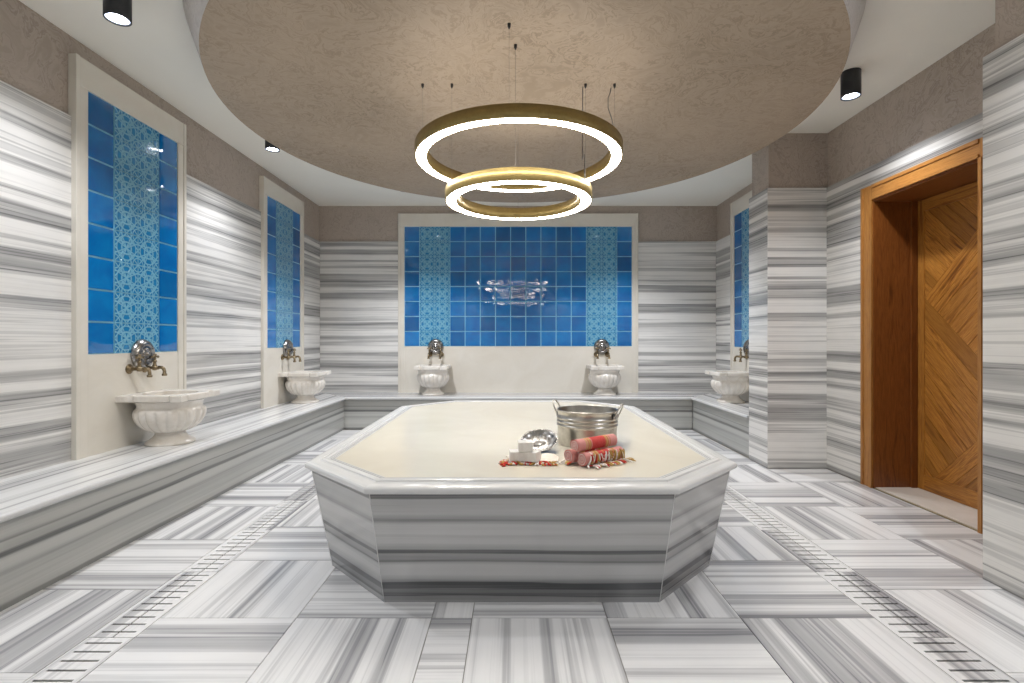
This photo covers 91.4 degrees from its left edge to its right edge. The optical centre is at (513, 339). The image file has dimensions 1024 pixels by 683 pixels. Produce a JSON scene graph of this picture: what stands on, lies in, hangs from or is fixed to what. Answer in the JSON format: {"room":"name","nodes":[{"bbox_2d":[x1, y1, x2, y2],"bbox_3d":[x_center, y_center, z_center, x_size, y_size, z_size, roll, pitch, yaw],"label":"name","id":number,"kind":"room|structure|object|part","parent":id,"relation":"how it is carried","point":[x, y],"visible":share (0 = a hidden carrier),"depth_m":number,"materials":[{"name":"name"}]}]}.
{"room":"spa","nodes":[
{"label":"spa","id":0,"kind":"room"},
{"bbox_2d":[0,0,319,479],"bbox_3d":[-2.683,-0.335,2.870,0.235,3.070,7.940,0,0,0],"label":"wall","id":1,"kind":"structure","parent":0,"point":[224,215],"depth_m":2.83,"materials":[{"name":"stone"}]},
{"bbox_2d":[68,53,186,459],"bbox_3d":[-2.562,-0.480,3.385,0.053,2.366,0.976,0,0,0],"label":"wall panel","id":2,"kind":"object","parent":1,"relation":"attached to","point":[129,155],"visible":0.94,"depth_m":3.23,"materials":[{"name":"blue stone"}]},
{"bbox_2d":[125,354,152,376],"bbox_3d":[-2.469,0.174,3.305,0.153,0.151,0.065,0,0,0],"label":"tap","id":3,"kind":"object","parent":2,"relation":"attached to","point":[129,369],"visible":1,"depth_m":3.30,"materials":[{"name":"brown metal"}]},
{"bbox_3d":[-2.472,0.121,3.305,0.020,0.046,0.063,0,0,0],"label":"tap handle","id":4,"kind":"part","parent":3,"relation":"part of","materials":[{"name":"brown metal"}]},
{"bbox_3d":[-2.427,0.215,3.305,0.071,0.070,0.034,0,0,0],"label":"spout","id":5,"kind":"part","parent":3,"relation":"part of","materials":[{"name":"brown metal"}]},
{"bbox_2d":[142,354,166,375],"bbox_3d":[-2.469,0.174,3.445,0.153,0.151,0.065,0,0,0],"label":"tap","id":6,"kind":"object","parent":2,"relation":"attached to","point":[154,366],"visible":0.8,"depth_m":3.44,"materials":[{"name":"brown metal"}]},
{"bbox_2d":[131,339,154,366],"bbox_3d":[-2.518,0.101,3.417,0.050,0.207,0.207,0,0,0],"label":"bowl","id":7,"kind":"object","parent":6,"relation":"on","point":[144,347],"visible":0.83,"depth_m":3.38,"materials":[{"name":"silver metal"}]},
{"bbox_3d":[-2.427,0.215,3.445,0.071,0.070,0.034,0,0,0],"label":"spout","id":8,"kind":"part","parent":6,"relation":"part of","materials":[{"name":"brown metal"}]},
{"bbox_2d":[259,176,303,408],"bbox_3d":[-2.562,-0.480,5.555,0.053,2.366,0.976,0,0,0],"label":"wall panel","id":9,"kind":"object","parent":1,"relation":"attached to","point":[282,213],"visible":0.94,"depth_m":5.43,"materials":[{"name":"blue tile"}]},
{"bbox_2d":[281,348,295,361],"bbox_3d":[-2.469,0.174,5.490,0.153,0.151,0.065,0,0,0],"label":"tap","id":10,"kind":"object","parent":9,"relation":"attached to","point":[288,356],"visible":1,"depth_m":5.48,"materials":[{"name":"brown metal"}]},
{"bbox_2d":[287,348,301,361],"bbox_3d":[-2.469,0.174,5.630,0.153,0.151,0.065,0,0,0],"label":"tap","id":11,"kind":"object","parent":9,"relation":"attached to","point":[294,349],"visible":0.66,"depth_m":5.62,"materials":[{"name":"brown metal"}]},
{"bbox_2d":[283,339,292,355],"bbox_3d":[-2.518,0.101,5.602,0.050,0.207,0.207,0,0,0],"label":"bowl","id":12,"kind":"object","parent":11,"relation":"on","point":[287,344],"visible":0.74,"depth_m":5.55,"materials":[{"name":"silver metal"}]},
{"bbox_2d":[19,0,994,205],"bbox_3d":[0.175,-1.830,2.800,5.750,0.120,7.800,0,0,0],"label":"ceiling","id":13,"kind":"structure","parent":0,"point":[895,41],"depth_m":3.24,"materials":[{"name":"paint"}]},
{"bbox_2d":[103,0,131,26],"bbox_3d":[-1.990,-1.688,2.510,0.116,0.165,0.116,0,0,0],"label":"recessed light","id":14,"kind":"object","parent":13,"relation":"in","point":[117,12],"visible":1,"depth_m":2.49,"materials":[{"name":"black metal"}]},
{"bbox_2d":[265,140,279,152],"bbox_3d":[-2.045,-1.688,4.235,0.116,0.165,0.116,0,0,0],"label":"recessed light","id":15,"kind":"object","parent":13,"relation":"in","point":[269,147],"visible":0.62,"depth_m":4.20,"materials":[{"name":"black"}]},
{"bbox_2d":[183,0,866,202],"bbox_3d":[0.055,-1.665,3.640,4.136,0.249,4.136,0,0,0],"label":"ceiling","id":16,"kind":"structure","parent":13,"relation":"attached to","point":[703,86],"depth_m":2.89,"materials":[{"name":"paint"}]},
{"bbox_2d":[445,44,591,220],"bbox_3d":[0.028,-1.181,3.017,0.880,0.719,0.880,0,0,0],"label":"pendant","id":17,"kind":"object","parent":16,"relation":"hanging from","point":[577,185],"visible":0.98,"depth_m":2.77,"materials":[{"name":"gold metal"}]},
{"bbox_2d":[446,181,590,219],"bbox_3d":[0.028,-0.825,3.017,0.863,0.004,0.863,0,0,0],"label":"diffuser","id":18,"kind":"object","parent":17,"relation":"attached to","point":[584,194],"depth_m":2.96,"materials":[{"name":"white plastic"}]},
{"bbox_2d":[415,23,622,191],"bbox_3d":[0.028,-1.304,3.017,1.232,0.473,1.232,0,0,0],"label":"pendant","id":19,"kind":"object","parent":16,"relation":"hanging from","point":[446,125],"visible":0.83,"depth_m":2.56,"materials":[{"name":"gold metal"}]},
{"bbox_2d":[416,118,621,191],"bbox_3d":[0.028,-1.071,3.017,1.215,0.004,1.215,0,0,0],"label":"diffuser","id":20,"kind":"object","parent":19,"relation":"attached to","point":[614,145],"depth_m":2.67,"materials":[{"name":"white plastic"}]},
{"bbox_2d":[840,67,861,100],"bbox_3d":[2.230,-1.688,3.310,0.116,0.165,0.116,0,0,0],"label":"ceiling spotlight","id":21,"kind":"object","parent":13,"relation":"in","point":[850,79],"visible":0.97,"depth_m":3.27,"materials":[{"name":"black metal"}]},
{"bbox_2d":[0,423,1023,682],"bbox_3d":[0.203,1.160,2.805,5.735,0.120,7.810,0,0,0],"label":"floor","id":22,"kind":"structure","parent":0,"point":[280,611],"depth_m":1.99,"materials":[{"name":"stone"}]},
{"bbox_2d":[24,638,133,682],"bbox_3d":[-1.488,1.102,1.587,0.171,0.004,0.516,0,0,0],"label":"drain cover","id":23,"kind":"object","parent":22,"relation":"on","point":[44,674],"visible":1,"depth_m":1.71,"materials":[{"name":"stone"}]},
{"bbox_2d":[89,572,217,637],"bbox_3d":[-1.488,1.102,2.107,0.171,0.004,0.516,0,0,0],"label":"drain cover","id":24,"kind":"object","parent":22,"relation":"on","point":[156,597],"visible":1,"depth_m":2.07,"materials":[{"name":"stone"}]},
{"bbox_2d":[0,393,345,611],"bbox_3d":[-2.300,0.900,2.753,0.525,0.400,7.704,0,0,0],"label":"stone bench","id":25,"kind":"object","parent":22,"relation":"on","point":[58,520],"visible":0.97,"depth_m":2.74,"materials":[{"name":"stone"}]},
{"bbox_2d":[115,389,219,446],"bbox_3d":[-2.333,0.530,3.400,0.424,0.340,0.428,0,0,0],"label":"basin","id":26,"kind":"object","parent":25,"relation":"on","point":[166,413],"visible":1,"depth_m":3.27,"materials":[{"name":"white stone"}]},
{"bbox_3d":[-2.335,0.494,3.400,0.420,0.255,0.420,0,0,0],"label":"bowl","id":27,"kind":"part","parent":26,"relation":"part of","materials":[{"name":"stone"}]},
{"bbox_3d":[-2.308,0.715,2.753,0.511,0.030,7.704,0,0,0],"label":"seat","id":28,"kind":"part","parent":25,"relation":"part of","materials":[{"name":"stone"}]},
{"bbox_2d":[278,370,330,403],"bbox_3d":[-2.333,0.530,5.600,0.424,0.340,0.428,0,0,0],"label":"basin","id":29,"kind":"object","parent":25,"relation":"on","point":[303,384],"visible":1,"depth_m":5.46,"materials":[{"name":"white stone"}]},
{"bbox_3d":[-2.335,0.494,5.600,0.420,0.255,0.420,0,0,0],"label":"bowl","id":30,"kind":"part","parent":29,"relation":"part of","materials":[{"name":"stone"}]},
{"bbox_2d":[182,530,270,571],"bbox_3d":[-1.488,1.102,2.627,0.171,0.004,0.516,0,0,0],"label":"drain cover","id":31,"kind":"object","parent":22,"relation":"on","point":[211,557],"visible":1,"depth_m":2.58,"materials":[{"name":"stone"}]},
{"bbox_2d":[242,501,307,529],"bbox_3d":[-1.488,1.102,3.147,0.171,0.004,0.516,0,0,0],"label":"drain cover","id":32,"kind":"object","parent":22,"relation":"on","point":[272,516],"visible":1,"depth_m":3.11,"materials":[{"name":"stone"}]},
{"bbox_2d":[284,480,316,500],"bbox_3d":[-1.488,1.102,3.667,0.171,0.004,0.516,0,0,0],"label":"drain cover","id":33,"kind":"object","parent":22,"relation":"on","point":[307,491],"visible":0.61,"depth_m":3.55,"materials":[{"name":"stone"}]},
{"bbox_2d":[320,392,715,429],"bbox_3d":[0.052,0.900,6.338,5.231,0.400,0.540,0,0,0],"label":"stone bench","id":34,"kind":"object","parent":22,"relation":"on","point":[361,409],"visible":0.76,"depth_m":6.11,"materials":[{"name":"stone"}]},
{"bbox_2d":[414,364,450,395],"bbox_3d":[-1.030,0.514,6.368,0.418,0.372,0.414,0,0,0],"label":"basin","id":35,"kind":"object","parent":34,"relation":"on","point":[432,377],"visible":1,"depth_m":6.22,"materials":[{"name":"white stone"}]},
{"bbox_3d":[-1.030,0.474,6.370,0.410,0.279,0.410,0,0,0],"label":"bowl","id":36,"kind":"part","parent":35,"relation":"part of","materials":[{"name":"stone"}]},
{"bbox_3d":[0.052,0.715,6.345,5.231,0.030,0.526,0,0,0],"label":"seat","id":37,"kind":"part","parent":34,"relation":"part of","materials":[{"name":"stone"}]},
{"bbox_2d":[586,364,623,395],"bbox_3d":[1.155,0.514,6.368,0.418,0.372,0.414,0,0,0],"label":"basin","id":38,"kind":"object","parent":34,"relation":"on","point":[604,377],"visible":1,"depth_m":6.22,"materials":[{"name":"white stone"}]},
{"bbox_3d":[1.155,0.474,6.370,0.410,0.279,0.410,0,0,0],"label":"bowl","id":39,"kind":"part","parent":38,"relation":"part of","materials":[{"name":"stone"}]},
{"bbox_2d":[304,400,737,601],"bbox_3d":[0.033,0.837,3.377,2.064,0.527,2.805,0,0,0],"label":"platform","id":40,"kind":"object","parent":22,"relation":"on","point":[418,504],"visible":0.98,"depth_m":2.08,"materials":[{"name":"beige stone"}]},
{"bbox_3d":[0.033,0.595,3.377,2.064,0.043,2.805,0,0,0],"label":"cornice","id":41,"kind":"part","parent":40,"relation":"part of","materials":[{"name":"stone"}]},
{"bbox_2d":[498,453,561,466],"bbox_3d":[0.074,0.572,2.407,0.296,0.016,0.272,0,0,0],"label":"cloth","id":42,"kind":"object","parent":40,"relation":"on","point":[549,459],"visible":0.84,"depth_m":2.33,"materials":[{"name":"fabric"}]},
{"bbox_2d":[509,449,523,461],"bbox_3d":[0.012,0.547,2.364,0.068,0.045,0.068,0,0,-6],"label":"block","id":43,"kind":"object","parent":42,"relation":"on","point":[515,455],"visible":0.88,"depth_m":2.33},
{"bbox_2d":[524,450,540,462],"bbox_3d":[0.085,0.547,2.354,0.068,0.045,0.068,0,0,24],"label":"block","id":44,"kind":"object","parent":42,"relation":"on","point":[535,456],"visible":0.9,"depth_m":2.33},
{"bbox_2d":[518,440,532,451],"bbox_3d":[0.053,0.501,2.358,0.068,0.045,0.068,0,0,-3],"label":"block","id":45,"kind":"object","parent":44,"relation":"on","point":[523,445],"visible":1,"depth_m":2.33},
{"bbox_2d":[521,429,557,451],"bbox_3d":[0.131,0.530,2.610,0.197,0.096,0.180,0,0,7],"label":"bowl","id":46,"kind":"object","parent":40,"relation":"on","point":[543,440],"visible":0.75,"depth_m":2.65,"materials":[{"name":"silver metal"}]},
{"bbox_2d":[560,447,607,464],"bbox_3d":[0.336,0.547,2.391,0.267,0.065,0.063,0,0,-35],"label":"rolled towel","id":47,"kind":"object","parent":40,"relation":"on","point":[570,455],"visible":0.46,"depth_m":2.33,"materials":[{"name":"pink fabric"}]},
{"bbox_2d":[552,399,623,447],"bbox_3d":[0.411,0.463,2.810,0.343,0.236,0.343,0,0,-13],"label":"metal bucket","id":48,"kind":"object","parent":40,"relation":"on","point":[574,422],"visible":0.89,"depth_m":2.69,"materials":[{"name":"metal"}]},
{"bbox_3d":[0.246,0.380,2.900,0.038,0.070,0.085,0,0,29],"label":"handle","id":49,"kind":"part","parent":48,"relation":"part of","materials":[{"name":"metal"}]},
{"bbox_3d":[0.576,0.380,2.720,0.038,0.070,0.085,0,0,29],"label":"handle","id":50,"kind":"part","parent":48,"relation":"part of","materials":[{"name":"metal"}]},
{"bbox_2d":[577,446,635,468],"bbox_3d":[0.436,0.547,2.331,0.298,0.061,0.125,0,0,-35],"label":"rolled towel","id":51,"kind":"object","parent":40,"relation":"on","point":[603,457],"visible":1,"depth_m":2.31,"materials":[{"name":"pink fabric"}]},
{"bbox_2d":[570,434,616,451],"bbox_3d":[0.382,0.488,2.372,0.255,0.054,0.055,0,0,-35],"label":"rolled towel","id":52,"kind":"object","parent":51,"relation":"on","point":[589,443],"visible":1,"depth_m":2.34,"materials":[{"name":"pink fabric"}]},
{"bbox_2d":[691,393,748,457],"bbox_3d":[2.408,0.900,5.606,0.520,0.400,1.998,0,0,0],"label":"stone bench","id":53,"kind":"object","parent":22,"relation":"on","point":[727,424],"visible":0.87,"depth_m":5.28,"materials":[{"name":"stone"}]},
{"bbox_3d":[2.415,0.715,5.607,0.506,0.030,1.996,0,0,0],"label":"seat","id":54,"kind":"part","parent":53,"relation":"part of","materials":[{"name":"stone"}]},
{"bbox_2d":[705,370,748,402],"bbox_3d":[2.433,0.530,5.620,0.424,0.340,0.428,0,0,0],"label":"basin","id":55,"kind":"object","parent":53,"relation":"on","point":[731,384],"visible":0.94,"depth_m":5.48,"materials":[{"name":"white stone"}]},
{"bbox_3d":[2.435,0.494,5.620,0.420,0.255,0.420,0,0,0],"label":"bowl","id":56,"kind":"part","parent":55,"relation":"part of","materials":[{"name":"stone"}]},
{"bbox_2d":[724,485,750,500],"bbox_3d":[1.522,1.102,3.667,0.191,0.004,0.516,0,0,0],"label":"drain cover","id":57,"kind":"object","parent":22,"relation":"on","point":[730,491],"visible":0.45,"depth_m":3.50,"materials":[{"name":"stone"}]},
{"bbox_2d":[724,501,792,529],"bbox_3d":[1.522,1.102,3.147,0.191,0.004,0.516,0,0,0],"label":"drain cover","id":58,"kind":"object","parent":22,"relation":"on","point":[757,520],"visible":1,"depth_m":3.11,"materials":[{"name":"stone"}]},
{"bbox_2d":[761,530,854,571],"bbox_3d":[1.522,1.102,2.627,0.191,0.004,0.516,0,0,0],"label":"drain cover","id":59,"kind":"object","parent":22,"relation":"on","point":[804,555],"visible":1,"depth_m":2.59,"materials":[{"name":"stone"}]},
{"bbox_2d":[816,572,951,637],"bbox_3d":[1.522,1.102,2.107,0.191,0.004,0.516,0,0,0],"label":"drain cover","id":60,"kind":"object","parent":22,"relation":"on","point":[863,600],"visible":1,"depth_m":2.07,"materials":[{"name":"stone"}]},
{"bbox_2d":[901,638,1018,682],"bbox_3d":[1.522,1.102,1.587,0.191,0.004,0.516,0,0,0],"label":"drain cover","id":61,"kind":"object","parent":22,"relation":"on","point":[996,674],"visible":1,"depth_m":1.71,"materials":[{"name":"stone"}]},
{"bbox_2d":[319,206,716,422],"bbox_3d":[0.258,-0.335,6.725,5.685,3.070,0.230,0,0,0],"label":"wall","id":62,"kind":"structure","parent":0,"point":[359,244],"depth_m":6.61,"materials":[{"name":"stone"}]},
{"bbox_2d":[398,213,637,392],"bbox_3d":[0.055,-0.480,6.606,3.164,2.366,0.053,0,0,0],"label":"wall panel","id":63,"kind":"object","parent":62,"relation":"attached to","point":[524,306],"visible":1,"depth_m":6.59,"materials":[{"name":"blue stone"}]},
{"bbox_2d":[427,347,432,358],"bbox_3d":[-1.104,0.174,6.513,0.065,0.151,0.153,0,0,0],"label":"tap","id":64,"kind":"object","parent":63,"relation":"attached to","point":[430,354],"visible":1,"depth_m":6.51,"materials":[{"name":"brown metal"}]},
{"bbox_2d":[428,339,443,353],"bbox_3d":[-1.030,0.094,6.563,0.207,0.207,0.050,0,0,0],"label":"bowl","id":65,"kind":"object","parent":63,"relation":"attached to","point":[434,344],"visible":0.95,"depth_m":6.55,"materials":[{"name":"silver metal"}]},
{"bbox_2d":[438,347,443,358],"bbox_3d":[-0.956,0.174,6.513,0.065,0.151,0.153,0,0,0],"label":"tap","id":66,"kind":"object","parent":63,"relation":"attached to","point":[441,354],"visible":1,"depth_m":6.51,"materials":[{"name":"brown metal"}]},
{"bbox_2d":[594,347,598,358],"bbox_3d":[1.081,0.174,6.513,0.065,0.151,0.153,0,0,0],"label":"tap","id":67,"kind":"object","parent":63,"relation":"attached to","point":[596,354],"visible":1,"depth_m":6.51,"materials":[{"name":"brown metal"}]},
{"bbox_2d":[594,339,609,353],"bbox_3d":[1.155,0.094,6.563,0.207,0.207,0.050,0,0,0],"label":"bowl","id":68,"kind":"object","parent":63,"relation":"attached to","point":[602,344],"visible":0.98,"depth_m":6.55,"materials":[{"name":"silver metal"}]},
{"bbox_2d":[605,347,610,358],"bbox_3d":[1.229,0.174,6.513,0.065,0.151,0.153,0,0,0],"label":"tap","id":69,"kind":"object","parent":63,"relation":"attached to","point":[607,354],"visible":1,"depth_m":6.51,"materials":[{"name":"brown metal"}]},
{"bbox_2d":[749,133,827,467],"bbox_3d":[2.428,-0.335,4.440,0.525,2.970,0.340,0,0,0],"label":"wall pillar","id":70,"kind":"structure","parent":0,"point":[788,201],"depth_m":4.27,"materials":[{"name":"stone"}]},
{"bbox_2d":[716,23,994,481],"bbox_3d":[2.885,-0.335,4.315,0.430,3.070,4.630,0,0,0],"label":"wall","id":71,"kind":"structure","parent":0,"point":[938,111],"depth_m":3.92,"materials":[{"name":"stone"}]},
{"bbox_2d":[730,191,751,400],"bbox_3d":[2.667,-0.480,5.620,0.053,2.366,0.976,0,0,0],"label":"wall panel","id":72,"kind":"object","parent":71,"relation":"attached to","point":[739,209],"visible":0.4,"depth_m":5.88,"materials":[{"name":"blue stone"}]},
{"bbox_2d":[733,348,746,360],"bbox_3d":[2.574,0.174,5.690,0.153,0.151,0.065,0,0,0],"label":"tap","id":73,"kind":"object","parent":72,"relation":"attached to","point":[740,349],"visible":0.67,"depth_m":5.68,"materials":[{"name":"brown metal"}]},
{"bbox_2d":[739,348,748,361],"bbox_3d":[2.574,0.174,5.550,0.153,0.151,0.065,0,0,0],"label":"tap","id":74,"kind":"object","parent":72,"relation":"attached to","point":[746,356],"visible":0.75,"depth_m":5.54,"materials":[{"name":"brown metal"}]},
{"bbox_2d":[743,339,748,355],"bbox_3d":[2.623,0.101,5.620,0.050,0.207,0.207,0,0,0],"label":"bowl","id":75,"kind":"object","parent":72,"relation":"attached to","point":[746,344],"visible":0.52,"depth_m":5.61,"materials":[{"name":"silver metal"}]},
{"bbox_2d":[860,137,982,533],"bbox_3d":[2.832,-0.013,3.275,0.380,2.265,1.080,0,0,0],"label":"door","id":76,"kind":"structure","parent":71,"relation":"in","point":[921,225],"depth_m":3.58,"materials":[{"name":"brown wood"}]},
{"bbox_3d":[2.990,0.037,3.275,0.045,2.101,0.838,0,0,0],"label":"frame","id":77,"kind":"part","parent":76,"relation":"part of","materials":[{"name":"brown wood"}]},
{"bbox_2d":[983,0,1023,598],"bbox_3d":[2.627,-0.335,0.600,0.945,2.970,3.400,0,0,0],"label":"wall","id":78,"kind":"structure","parent":0,"point":[1003,68],"depth_m":2.20,"materials":[{"name":"stone"}]}
]}

